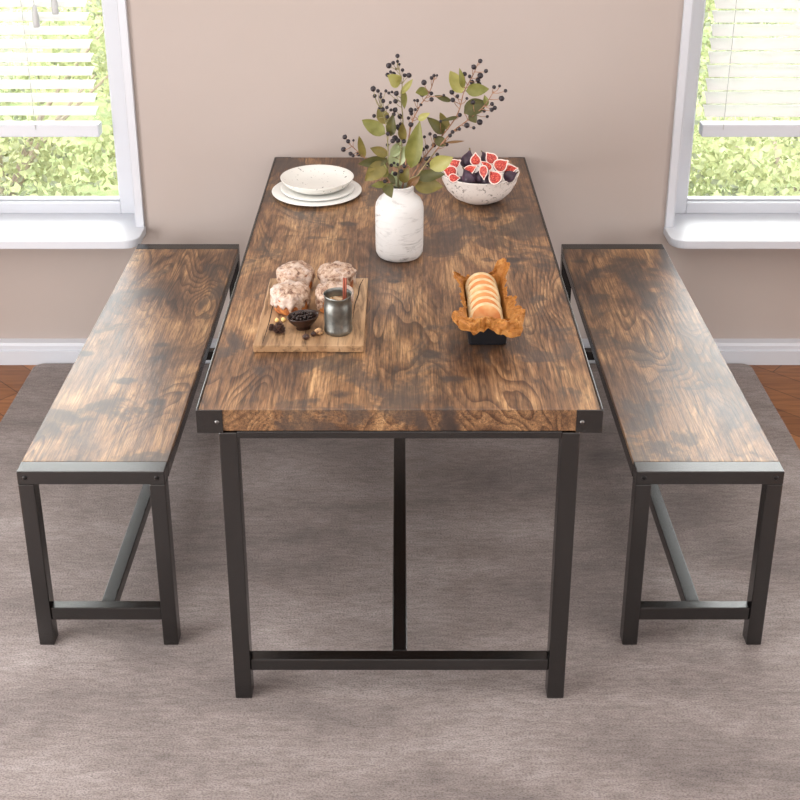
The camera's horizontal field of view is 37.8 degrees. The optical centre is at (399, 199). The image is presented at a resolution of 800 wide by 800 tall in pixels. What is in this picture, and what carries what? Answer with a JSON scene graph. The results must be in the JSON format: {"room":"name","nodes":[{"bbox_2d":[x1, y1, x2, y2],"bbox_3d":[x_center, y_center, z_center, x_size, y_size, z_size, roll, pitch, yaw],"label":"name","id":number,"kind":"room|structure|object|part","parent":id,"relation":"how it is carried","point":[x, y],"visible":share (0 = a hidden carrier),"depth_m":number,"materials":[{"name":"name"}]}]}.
{"room":"dining room","nodes":[
{"label":"dining room","id":0,"kind":"room"},
{"bbox_2d":[0,0,799,338],"bbox_3d":[-0.001,-0.769,3.792,5.300,2.762,0.260,0,21,0],"label":"wall","id":1,"kind":"structure","parent":0,"point":[223,89],"depth_m":3.84,"materials":[{"name":"beige paint"}]},
{"bbox_2d":[0,0,145,248],"bbox_3d":[-1.548,-0.710,3.694,1.363,1.753,0.305,0,21,0],"label":"window","id":2,"kind":"structure","parent":1,"relation":"in","point":[26,222],"depth_m":3.94,"materials":[{"name":"grey paint"}]},
{"bbox_2d":[0,0,101,136],"bbox_3d":[-1.568,-0.865,3.689,1.118,1.388,0.078,0,21,0],"label":"window blind","id":3,"kind":"object","parent":2,"relation":"attached to","point":[34,128],"visible":1,"depth_m":3.86,"materials":[{"name":"grey paint"}]},
{"bbox_3d":[-1.219,-0.858,3.701,0.002,1.310,0.060,0,21,0],"label":"ladder cord","id":4,"kind":"part","parent":3,"relation":"part of","materials":[{"name":"white fabric"}]},
{"bbox_3d":[-1.568,-0.240,3.934,1.118,0.044,0.048,0,21,0],"label":"rail","id":5,"kind":"part","parent":3,"relation":"part of","materials":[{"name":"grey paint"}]},
{"bbox_3d":[-1.548,0.095,4.000,1.363,0.029,0.305,0,21,0],"label":"sill","id":6,"kind":"part","parent":2,"relation":"part of","materials":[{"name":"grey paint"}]},
{"bbox_3d":[-1.548,-0.735,3.716,1.359,1.724,0.126,0,21,0],"label":"casing","id":7,"kind":"part","parent":2,"relation":"part of","materials":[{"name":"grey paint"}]},
{"bbox_2d":[0,339,799,364],"bbox_3d":[-0.001,0.536,4.127,5.000,0.084,0.040,0,21,0],"label":"baseboard","id":8,"kind":"structure","parent":1,"relation":"attached to","point":[12,351],"depth_m":4.11,"materials":[{"name":"grey paint"}]},
{"bbox_2d":[663,0,799,248],"bbox_3d":[1.577,-0.710,3.694,1.359,1.753,0.305,0,21,0],"label":"window","id":9,"kind":"structure","parent":1,"relation":"in","point":[691,222],"depth_m":3.94,"materials":[{"name":"grey paint"}]},
{"bbox_3d":[1.577,-0.735,3.716,1.355,1.724,0.126,0,21,0],"label":"casing","id":10,"kind":"part","parent":9,"relation":"part of","materials":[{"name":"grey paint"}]},
{"bbox_3d":[1.577,0.095,4.000,1.359,0.029,0.305,0,21,0],"label":"sill","id":11,"kind":"part","parent":9,"relation":"part of","materials":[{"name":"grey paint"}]},
{"bbox_2d":[699,0,799,136],"bbox_3d":[1.579,-0.868,3.697,1.133,1.388,0.060,0,21,0],"label":"window blind","id":12,"kind":"object","parent":9,"relation":"attached to","point":[725,97],"visible":1,"depth_m":3.86,"materials":[{"name":"grey paint"}]},
{"bbox_3d":[1.081,-0.858,3.701,0.002,1.310,0.060,0,21,0],"label":"ladder cord","id":13,"kind":"part","parent":12,"relation":"part of","materials":[{"name":"white fabric"}]},
{"bbox_3d":[1.579,-0.240,3.934,1.133,0.044,0.048,0,21,0],"label":"rail","id":14,"kind":"part","parent":12,"relation":"part of","materials":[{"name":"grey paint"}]},
{"bbox_2d":[0,365,799,449],"bbox_3d":[-0.001,1.552,1.712,5.300,0.100,5.798,0,21,0],"label":"floor","id":15,"kind":"structure","parent":0,"point":[781,383],"depth_m":3.98,"materials":[{"name":"brown wood"}]},
{"bbox_2d":[0,363,799,799],"bbox_3d":[-0.026,1.182,2.529,2.516,0.012,3.390,0,21,0],"label":"rug","id":16,"kind":"object","parent":15,"relation":"on","point":[108,710],"visible":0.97,"depth_m":2.84,"materials":[{"name":"grey carpet"}]},
{"bbox_2d":[16,244,239,644],"bbox_3d":[-0.699,0.608,3.334,0.334,0.489,1.320,0,21,0],"label":"bench","id":17,"kind":"object","parent":16,"relation":"on","point":[120,414],"visible":0.92,"depth_m":2.92,"materials":[{"name":"brown wood"}]},
{"bbox_3d":[-0.848,0.851,2.743,0.036,0.455,0.036,0,21,0],"label":"leg","id":18,"kind":"part","parent":17,"relation":"part of","materials":[{"name":"black metal"}]},
{"bbox_3d":[-0.699,0.621,2.659,0.334,0.034,0.042,0,21,0],"label":"rail","id":19,"kind":"part","parent":17,"relation":"part of","materials":[{"name":"black metal"}]},
{"bbox_3d":[-0.699,0.384,3.251,0.334,0.011,1.233,0,21,0],"label":"seat","id":20,"kind":"part","parent":17,"relation":"part of","materials":[{"name":"brown wood"}]},
{"bbox_3d":[-0.550,0.851,2.743,0.036,0.455,0.036,0,21,0],"label":"leg","id":21,"kind":"part","parent":17,"relation":"part of","materials":[{"name":"black metal"}]},
{"bbox_3d":[-0.699,0.169,3.851,0.334,0.034,0.042,0,21,0],"label":"rail","id":22,"kind":"part","parent":17,"relation":"part of","materials":[{"name":"black"}]},
{"bbox_3d":[-0.547,0.404,3.258,0.030,0.031,1.233,0,21,0],"label":"rail","id":23,"kind":"part","parent":17,"relation":"part of","materials":[{"name":"black"}]},
{"bbox_3d":[-0.550,0.396,3.940,0.036,0.455,0.036,0,21,0],"label":"leg","id":24,"kind":"part","parent":17,"relation":"part of","materials":[{"name":"black"}]},
{"bbox_2d":[196,157,602,697],"bbox_3d":[-0.001,0.493,3.267,0.833,0.752,1.617,0,21,0],"label":"dining table","id":25,"kind":"object","parent":16,"relation":"on","point":[417,374],"visible":0.77,"depth_m":2.62,"materials":[{"name":"brown wood"}]},
{"bbox_3d":[-0.390,0.453,2.392,0.054,0.053,0.003,0,21,0],"label":"corner plate","id":26,"kind":"part","parent":25,"relation":"part of","materials":[{"name":"black metal"}]},
{"bbox_3d":[-0.354,0.798,2.542,0.038,0.697,0.038,0,21,0],"label":"leg","id":27,"kind":"part","parent":25,"relation":"part of","materials":[{"name":"black metal"}]},
{"bbox_2d":[253,278,367,351],"bbox_3d":[-0.204,0.269,2.779,0.248,0.018,0.362,0,21,0],"label":"cutting board","id":28,"kind":"object","parent":25,"relation":"on","point":[291,340],"visible":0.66,"depth_m":2.66,"materials":[{"name":"brown wood"}]},
{"bbox_2d":[268,324,274,330],"bbox_3d":[-0.293,0.292,2.669,0.017,0.015,0.017,0,21,0],"label":"pine cone","id":29,"kind":"object","parent":28,"relation":"on","point":[271,326],"visible":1,"depth_m":2.67,"materials":[{"name":"brown plant"}]},
{"bbox_2d":[273,322,284,333],"bbox_3d":[-0.275,0.291,2.658,0.028,0.023,0.028,0,21,0],"label":"pine cone","id":30,"kind":"object","parent":28,"relation":"on","point":[279,327],"visible":1,"depth_m":2.65,"materials":[{"name":"brown plant"}]},
{"bbox_2d":[270,280,310,315],"bbox_3d":[-0.258,0.230,2.768,0.098,0.073,0.100,17,26,37],"label":"cake","id":31,"kind":"object","parent":28,"relation":"on","point":[287,297],"visible":0.99,"depth_m":2.74,"materials":[{"name":"beige food"}]},
{"bbox_2d":[276,260,314,288],"bbox_3d":[-0.256,0.189,2.876,0.093,0.071,0.096,14,25,32],"label":"cake","id":32,"kind":"object","parent":28,"relation":"on","point":[299,270],"visible":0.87,"depth_m":2.85,"materials":[{"name":"beige food"}]},
{"bbox_2d":[287,309,318,330],"bbox_3d":[-0.222,0.279,2.677,0.073,0.036,0.057,-5,21,-13],"label":"bowl","id":33,"kind":"object","parent":28,"relation":"on","point":[304,325],"visible":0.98,"depth_m":2.67,"materials":[{"name":"brown ceramic"}]},
{"bbox_2d":[291,311,312,320],"bbox_3d":[-0.225,0.267,2.673,0.052,0.018,0.046,-5,21,-13],"label":"chocolate pieces","id":34,"kind":"object","parent":33,"relation":"on","point":[301,314],"visible":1,"depth_m":2.67,"materials":[{"name":"black food"}]},
{"bbox_2d":[302,333,309,338],"bbox_3d":[-0.212,0.307,2.633,0.018,0.014,0.013,0,21,0],"label":"nut","id":35,"kind":"object","parent":28,"relation":"on","point":[304,336],"visible":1,"depth_m":2.63,"materials":[{"name":"brown food"}]},
{"bbox_2d":[315,328,323,334],"bbox_3d":[-0.184,0.297,2.653,0.021,0.018,0.017,0,21,0],"label":"nut","id":36,"kind":"object","parent":28,"relation":"on","point":[319,331],"visible":1,"depth_m":2.65,"materials":[{"name":"beige food"}]},
{"bbox_2d":[315,280,353,312],"bbox_3d":[-0.156,0.228,2.768,0.094,0.066,0.095,-13,24,-31],"label":"cake","id":37,"kind":"object","parent":28,"relation":"on","point":[319,299],"visible":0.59,"depth_m":2.75,"materials":[{"name":"beige food"}]},
{"bbox_2d":[317,261,356,286],"bbox_3d":[-0.156,0.188,2.876,0.097,0.064,0.097,-4,21,-11],"label":"cake","id":38,"kind":"object","parent":28,"relation":"on","point":[335,271],"visible":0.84,"depth_m":2.85,"materials":[{"name":"beige food"}]},
{"bbox_2d":[323,287,352,336],"bbox_3d":[-0.141,0.256,2.654,0.065,0.095,0.069,0,21,0],"label":"cup","id":39,"kind":"object","parent":28,"relation":"on","point":[337,313],"visible":0.99,"depth_m":2.63,"materials":[{"name":"grey metal"}]},
{"bbox_2d":[330,296,342,299],"bbox_3d":[-0.141,0.232,2.647,0.060,0.004,0.060,0,21,0],"label":"coffee","id":40,"kind":"object","parent":39,"relation":"in","point":[333,297],"visible":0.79,"depth_m":2.67,"materials":[{"name":"beige liquid"}]},
{"bbox_2d":[342,277,346,299],"bbox_3d":[-0.126,0.211,2.647,0.009,0.074,0.013,5,21,13],"label":"cinnamon stick","id":41,"kind":"object","parent":39,"relation":"in","point":[344,279],"visible":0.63,"depth_m":2.64,"materials":[{"name":"brown plant"}]},
{"bbox_2d":[272,180,361,205],"bbox_3d":[-0.254,-0.026,3.564,0.274,0.012,0.274,0,21,0],"label":"plate","id":42,"kind":"object","parent":25,"relation":"on","point":[277,193],"visible":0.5,"depth_m":3.49,"materials":[{"name":"white ceramic"}]},
{"bbox_2d":[281,182,354,200],"bbox_3d":[-0.251,-0.034,3.560,0.224,0.012,0.224,0,21,0],"label":"plate","id":43,"kind":"object","parent":42,"relation":"on","point":[349,188],"visible":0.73,"depth_m":3.50,"materials":[{"name":"white ceramic"}]},
{"bbox_2d":[280,165,353,194],"bbox_3d":[-0.252,-0.054,3.550,0.223,0.038,0.223,0,21,0],"label":"bowl","id":44,"kind":"object","parent":43,"relation":"on","point":[307,179],"visible":1,"depth_m":3.59,"materials":[{"name":"white ceramic"}]},
{"bbox_2d":[375,183,423,261],"bbox_3d":[-0.002,0.052,3.090,0.128,0.202,0.128,0,21,0],"label":"vase","id":45,"kind":"object","parent":25,"relation":"on","point":[399,219],"visible":0.86,"depth_m":3.04,"materials":[{"name":"white ceramic"}]},
{"bbox_2d":[341,134,395,187],"bbox_3d":[-0.061,-0.018,3.052,0.181,0.338,0.043,-3,21,-9],"label":"branch","id":46,"kind":"object","parent":45,"relation":"in","point":[361,152],"visible":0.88,"depth_m":3.02,"materials":[{"name":"green plant"}]},
{"bbox_2d":[362,86,395,197],"bbox_3d":[-0.029,-0.071,3.007,0.137,0.468,0.086,0,21,0],"label":"branch","id":47,"kind":"object","parent":45,"relation":"in","point":[376,128],"visible":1,"depth_m":2.99,"materials":[{"name":"green plant"}]},
{"bbox_3d":[-0.021,-0.075,3.029,0.113,0.461,0.046,-8,22,-21],"label":"stem","id":48,"kind":"part","parent":47,"relation":"part of","materials":[{"name":"green plant"}]},
{"bbox_2d":[385,54,412,188],"bbox_3d":[-0.005,-0.115,3.031,0.077,0.534,0.047,6,22,16],"label":"branch","id":49,"kind":"object","parent":45,"relation":"in","point":[397,151],"visible":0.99,"depth_m":2.99,"materials":[{"name":"green plant"}]},
{"bbox_3d":[-0.008,-0.115,3.037,0.063,0.528,0.038,16,26,36],"label":"stem","id":50,"kind":"part","parent":49,"relation":"part of","materials":[{"name":"plant"}]},
{"bbox_2d":[399,74,444,188],"bbox_3d":[0.045,-0.088,3.021,0.142,0.491,0.042,4,21,10],"label":"branch","id":51,"kind":"object","parent":45,"relation":"in","point":[414,146],"visible":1,"depth_m":3.00,"materials":[{"name":"green plant"}]},
{"bbox_2d":[406,152,452,193],"bbox_3d":[0.065,0.006,3.048,0.148,0.295,0.036,8,22,19],"label":"branch","id":52,"kind":"object","parent":45,"relation":"in","point":[425,182],"visible":0.96,"depth_m":3.03,"materials":[{"name":"green plant"}]},
{"bbox_3d":[0.047,0.003,3.054,0.108,0.295,0.017,12,24,29],"label":"stem","id":53,"kind":"part","parent":52,"relation":"part of","materials":[{"name":"plant"}]},
{"bbox_2d":[408,59,488,186],"bbox_3d":[0.092,-0.108,3.034,0.269,0.518,0.047,-3,21,-9],"label":"branch","id":54,"kind":"object","parent":45,"relation":"in","point":[457,82],"visible":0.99,"depth_m":2.98,"materials":[{"name":"green plant"}]},
{"bbox_2d":[410,84,506,186],"bbox_3d":[0.117,-0.082,3.036,0.313,0.469,0.050,4,21,9],"label":"branch","id":55,"kind":"object","parent":45,"relation":"in","point":[474,106],"visible":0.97,"depth_m":2.97,"materials":[{"name":"green plant"}]},
{"bbox_3d":[-0.001,0.478,2.419,0.668,0.016,0.035,0,21,0],"label":"rail","id":56,"kind":"part","parent":25,"relation":"part of","materials":[{"name":"black metal"}]},
{"bbox_2d":[442,159,518,204],"bbox_3d":[0.237,-0.045,3.500,0.237,0.092,0.237,0,21,0],"label":"fruit bowl","id":57,"kind":"object","parent":25,"relation":"on","point":[475,194],"visible":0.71,"depth_m":3.42,"materials":[{"name":"white ceramic"}]},
{"bbox_2d":[443,166,456,176],"bbox_3d":[0.147,-0.082,3.437,0.042,0.036,0.030,-13,25,-31],"label":"fig half","id":58,"kind":"object","parent":57,"relation":"in","point":[449,170],"visible":0.76,"depth_m":3.43,"materials":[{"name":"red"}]},
{"bbox_2d":[449,159,460,167],"bbox_3d":[0.162,-0.105,3.454,0.032,0.027,0.026,8,22,21],"label":"fig half","id":59,"kind":"object","parent":58,"relation":"on","point":[454,162],"visible":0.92,"depth_m":3.45,"materials":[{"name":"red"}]},
{"bbox_2d":[448,174,459,182],"bbox_3d":[0.156,-0.063,3.402,0.032,0.025,0.026,-15,25,-34],"label":"fig half","id":60,"kind":"object","parent":57,"relation":"in","point":[453,178],"visible":1,"depth_m":3.40,"materials":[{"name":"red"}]},
{"bbox_2d":[460,148,472,166],"bbox_3d":[0.201,-0.124,3.480,0.046,0.061,0.046,14,25,33],"label":"fig","id":61,"kind":"object","parent":57,"relation":"in","point":[465,159],"visible":0.71,"depth_m":3.47,"materials":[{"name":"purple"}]},
{"bbox_2d":[462,167,476,183],"bbox_3d":[0.202,-0.068,3.401,0.043,0.054,0.043,-2,21,-5],"label":"fig","id":62,"kind":"object","parent":57,"relation":"in","point":[467,177],"visible":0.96,"depth_m":3.39,"materials":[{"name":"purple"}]},
{"bbox_2d":[464,165,476,172],"bbox_3d":[0.202,-0.085,3.405,0.037,0.031,0.033,16,26,37],"label":"fig half","id":63,"kind":"object","parent":62,"relation":"on","point":[471,168],"visible":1,"depth_m":3.40,"materials":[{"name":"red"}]},
{"bbox_2d":[470,152,480,165],"bbox_3d":[0.221,-0.121,3.434,0.033,0.038,0.023,-3,21,-7],"label":"fig half","id":64,"kind":"object","parent":57,"relation":"in","point":[475,160],"visible":0.98,"depth_m":3.43,"materials":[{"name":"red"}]},
{"bbox_2d":[475,171,481,183],"bbox_3d":[0.233,-0.069,3.410,0.038,0.048,0.038,-4,21,-9],"label":"fig","id":65,"kind":"object","parent":57,"relation":"in","point":[478,176],"visible":0.43,"depth_m":3.40,"materials":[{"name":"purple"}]},
{"bbox_2d":[481,150,485,160],"bbox_3d":[0.260,-0.126,3.510,0.036,0.039,0.035,1,21,2],"label":"fig","id":66,"kind":"object","parent":57,"relation":"in","point":[483,156],"visible":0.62,"depth_m":3.50,"materials":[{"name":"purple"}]},
{"bbox_2d":[479,165,488,179],"bbox_3d":[0.244,-0.081,3.369,0.021,0.041,0.031,-16,26,-35],"label":"fig half","id":67,"kind":"object","parent":57,"relation":"in","point":[483,170],"visible":1,"depth_m":3.36,"materials":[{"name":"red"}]},
{"bbox_2d":[481,174,490,183],"bbox_3d":[0.251,-0.061,3.394,0.032,0.042,0.032,-10,23,-25],"label":"fig","id":68,"kind":"object","parent":57,"relation":"in","point":[486,181],"visible":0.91,"depth_m":3.38,"materials":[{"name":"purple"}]},
{"bbox_2d":[480,161,491,169],"bbox_3d":[0.252,-0.099,3.389,0.031,0.030,0.029,-13,24,-30],"label":"fig half","id":69,"kind":"object","parent":68,"relation":"on","point":[487,164],"visible":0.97,"depth_m":3.39,"materials":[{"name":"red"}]},
{"bbox_2d":[486,152,497,164],"bbox_3d":[0.272,-0.123,3.471,0.036,0.036,0.029,-1,21,-2],"label":"fig half","id":70,"kind":"object","parent":57,"relation":"in","point":[490,157],"visible":0.82,"depth_m":3.47,"materials":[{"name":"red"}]},
{"bbox_2d":[488,170,501,184],"bbox_3d":[0.275,-0.064,3.365,0.039,0.039,0.031,0,21,1],"label":"fig half","id":71,"kind":"object","parent":57,"relation":"in","point":[495,177],"visible":1,"depth_m":3.36,"materials":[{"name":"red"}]},
{"bbox_2d":[503,171,518,182],"bbox_3d":[0.320,-0.069,3.409,0.042,0.035,0.035,-19,28,-41],"label":"fig","id":72,"kind":"object","parent":57,"relation":"in","point":[509,176],"visible":1,"depth_m":3.39,"materials":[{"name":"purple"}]},
{"bbox_2d":[504,164,517,171],"bbox_3d":[0.321,-0.085,3.426,0.042,0.028,0.036,18,28,40],"label":"fig half","id":73,"kind":"object","parent":57,"relation":"on","point":[513,168],"visible":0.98,"depth_m":3.42,"materials":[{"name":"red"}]},
{"bbox_2d":[493,159,508,172],"bbox_3d":[0.294,-0.099,3.418,0.043,0.038,0.035,6,22,17],"label":"fig half","id":74,"kind":"object","parent":73,"relation":"on","point":[499,165],"visible":0.96,"depth_m":3.41,"materials":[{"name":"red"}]},
{"bbox_2d":[461,286,506,344],"bbox_3d":[0.198,0.263,2.738,0.106,0.059,0.244,0,21,0],"label":"tin","id":75,"kind":"object","parent":25,"relation":"on","point":[489,337],"visible":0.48,"depth_m":2.64,"materials":[{"name":"black metal"}]},
{"bbox_2d":[452,258,524,337],"bbox_3d":[0.194,0.243,2.708,0.168,0.107,0.294,-2,21,-5],"label":"parchment paper","id":76,"kind":"object","parent":75,"relation":"in","point":[511,325],"visible":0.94,"depth_m":2.63,"materials":[{"name":"orange paper"}]},
{"bbox_2d":[465,272,497,291],"bbox_3d":[0.196,0.213,2.817,0.079,0.071,0.049,-1,21,-4],"label":"bread slice","id":77,"kind":"object","parent":76,"relation":"on","point":[474,276],"visible":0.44,"depth_m":2.81,"materials":[{"name":"food"}]},
{"bbox_2d":[466,278,498,297],"bbox_3d":[0.197,0.225,2.785,0.079,0.071,0.049,-1,21,-2],"label":"bread slice","id":78,"kind":"object","parent":76,"relation":"on","point":[478,281],"visible":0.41,"depth_m":2.78,"materials":[{"name":"food"}]},
{"bbox_2d":[467,290,500,309],"bbox_3d":[0.196,0.249,2.723,0.079,0.071,0.049,0,21,1],"label":"bread slice","id":79,"kind":"object","parent":76,"relation":"on","point":[479,293],"visible":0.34,"depth_m":2.72,"materials":[{"name":"beige food"}]},
{"bbox_2d":[467,284,500,302],"bbox_3d":[0.198,0.237,2.754,0.079,0.071,0.049,0,21,1],"label":"bread slice","id":80,"kind":"object","parent":76,"relation":"on","point":[488,287],"visible":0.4,"depth_m":2.75,"materials":[{"name":"beige food"}]},
{"bbox_2d":[468,296,502,315],"bbox_3d":[0.197,0.261,2.692,0.079,0.071,0.049,0,21,-1],"label":"bread slice","id":81,"kind":"object","parent":76,"relation":"on","point":[482,299],"visible":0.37,"depth_m":2.69,"materials":[{"name":"beige food"}]},
{"bbox_2d":[469,302,502,318],"bbox_3d":[0.196,0.273,2.660,0.079,0.071,0.049,-1,21,-3],"label":"bread slice","id":82,"kind":"object","parent":76,"relation":"on","point":[484,309],"visible":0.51,"depth_m":2.65,"materials":[{"name":"food"}]},
{"bbox_3d":[0.352,0.798,2.542,0.038,0.697,0.038,0,21,0],"label":"leg","id":83,"kind":"part","parent":25,"relation":"part of","materials":[{"name":"black metal"}]},
{"bbox_3d":[0.388,0.453,2.392,0.054,0.053,0.003,0,21,0],"label":"corner plate","id":84,"kind":"part","parent":25,"relation":"part of","materials":[{"name":"black metal"}]},
{"bbox_2d":[560,244,784,644],"bbox_3d":[0.701,0.608,3.334,0.334,0.489,1.320,0,21,0],"label":"bench","id":85,"kind":"object","parent":16,"relation":"on","point":[680,414],"visible":0.93,"depth_m":2.92,"materials":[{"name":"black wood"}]},
{"bbox_3d":[0.552,0.396,3.940,0.036,0.455,0.036,0,21,0],"label":"leg","id":86,"kind":"part","parent":85,"relation":"part of","materials":[{"name":"black"}]},
{"bbox_3d":[0.549,0.404,3.258,0.030,0.031,1.233,0,21,0],"label":"rail","id":87,"kind":"part","parent":85,"relation":"part of","materials":[{"name":"black"}]},
{"bbox_3d":[0.701,0.169,3.851,0.334,0.034,0.042,0,21,0],"label":"rail","id":88,"kind":"part","parent":85,"relation":"part of","materials":[{"name":"black"}]},
{"bbox_3d":[0.552,0.851,2.743,0.036,0.455,0.036,0,21,0],"label":"leg","id":89,"kind":"part","parent":85,"relation":"part of","materials":[{"name":"black metal"}]},
{"bbox_3d":[0.701,0.384,3.251,0.334,0.011,1.233,0,21,0],"label":"seat","id":90,"kind":"part","parent":85,"relation":"part of","materials":[{"name":"brown wood"}]},
{"bbox_3d":[0.701,0.621,2.659,0.334,0.034,0.042,0,21,0],"label":"rail","id":91,"kind":"part","parent":85,"relation":"part of","materials":[{"name":"black metal"}]},
{"bbox_3d":[0.850,0.851,2.743,0.036,0.455,0.036,0,21,0],"label":"leg","id":92,"kind":"part","parent":85,"relation":"part of","materials":[{"name":"black metal"}]},
{"label":"outside","id":93,"kind":"structure","parent":0,"visible":0},
{"bbox_2d":[0,7,799,195],"bbox_3d":[-0.001,-2.986,14.894,28.000,0.100,22.032,0,21,0],"label":"foliage","id":94,"kind":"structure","parent":93,"point":[89,188],"depth_m":7.86,"materials":[{"name":"green plant"}]},
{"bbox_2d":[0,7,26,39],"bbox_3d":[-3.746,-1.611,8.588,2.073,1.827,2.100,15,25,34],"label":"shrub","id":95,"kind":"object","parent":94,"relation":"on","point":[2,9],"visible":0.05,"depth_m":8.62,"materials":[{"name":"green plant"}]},
{"bbox_2d":[11,0,102,24],"bbox_3d":[-2.711,-2.400,10.530,2.594,1.931,2.613,0,21,0],"label":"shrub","id":96,"kind":"object","parent":94,"relation":"on","point":[92,4],"visible":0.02,"depth_m":10.40,"materials":[{"name":"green plant"}]},
{"bbox_2d":[0,7,117,195],"bbox_3d":[-2.257,-0.492,6.440,1.947,1.272,1.937,0,21,0],"label":"shrub","id":97,"kind":"object","parent":94,"relation":"on","point":[22,158],"visible":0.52,"depth_m":6.42,"materials":[{"name":"green plant"}]},
{"bbox_2d":[13,0,110,103],"bbox_3d":[-1.756,-1.276,8.309,1.886,1.401,1.870,0,21,0],"label":"shrub","id":98,"kind":"object","parent":94,"relation":"on","point":[95,11],"visible":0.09,"depth_m":7.81,"materials":[{"name":"green plant"}]},
{"bbox_2d":[697,0,785,100],"bbox_3d":[1.754,-1.290,8.311,1.905,1.422,1.853,0,21,0],"label":"shrub","id":99,"kind":"object","parent":94,"relation":"on","point":[704,53],"visible":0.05,"depth_m":7.84,"materials":[{"name":"green plant"}]},
{"bbox_2d":[688,64,799,195],"bbox_3d":[2.148,-0.286,6.314,1.718,0.984,1.799,0,21,0],"label":"shrub","id":100,"kind":"object","parent":94,"relation":"on","point":[758,174],"visible":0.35,"depth_m":5.87,"materials":[{"name":"green plant"}]},
{"bbox_3d":[2.379,-0.246,6.358,0.859,0.877,1.256,-9,23,-22],"label":"stem","id":101,"kind":"part","parent":100,"relation":"part of","materials":[{"name":"green plant"}]},
{"bbox_2d":[704,0,789,32],"bbox_3d":[2.708,-2.392,10.530,2.577,1.918,2.579,-2,21,-5],"label":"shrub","id":102,"kind":"object","parent":94,"relation":"on","point":[712,1],"visible":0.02,"depth_m":10.47,"materials":[{"name":"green plant"}]},
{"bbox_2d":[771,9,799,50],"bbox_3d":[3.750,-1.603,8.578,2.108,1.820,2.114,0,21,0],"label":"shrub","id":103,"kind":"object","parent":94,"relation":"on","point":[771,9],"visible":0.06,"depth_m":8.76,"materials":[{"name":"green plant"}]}
]}

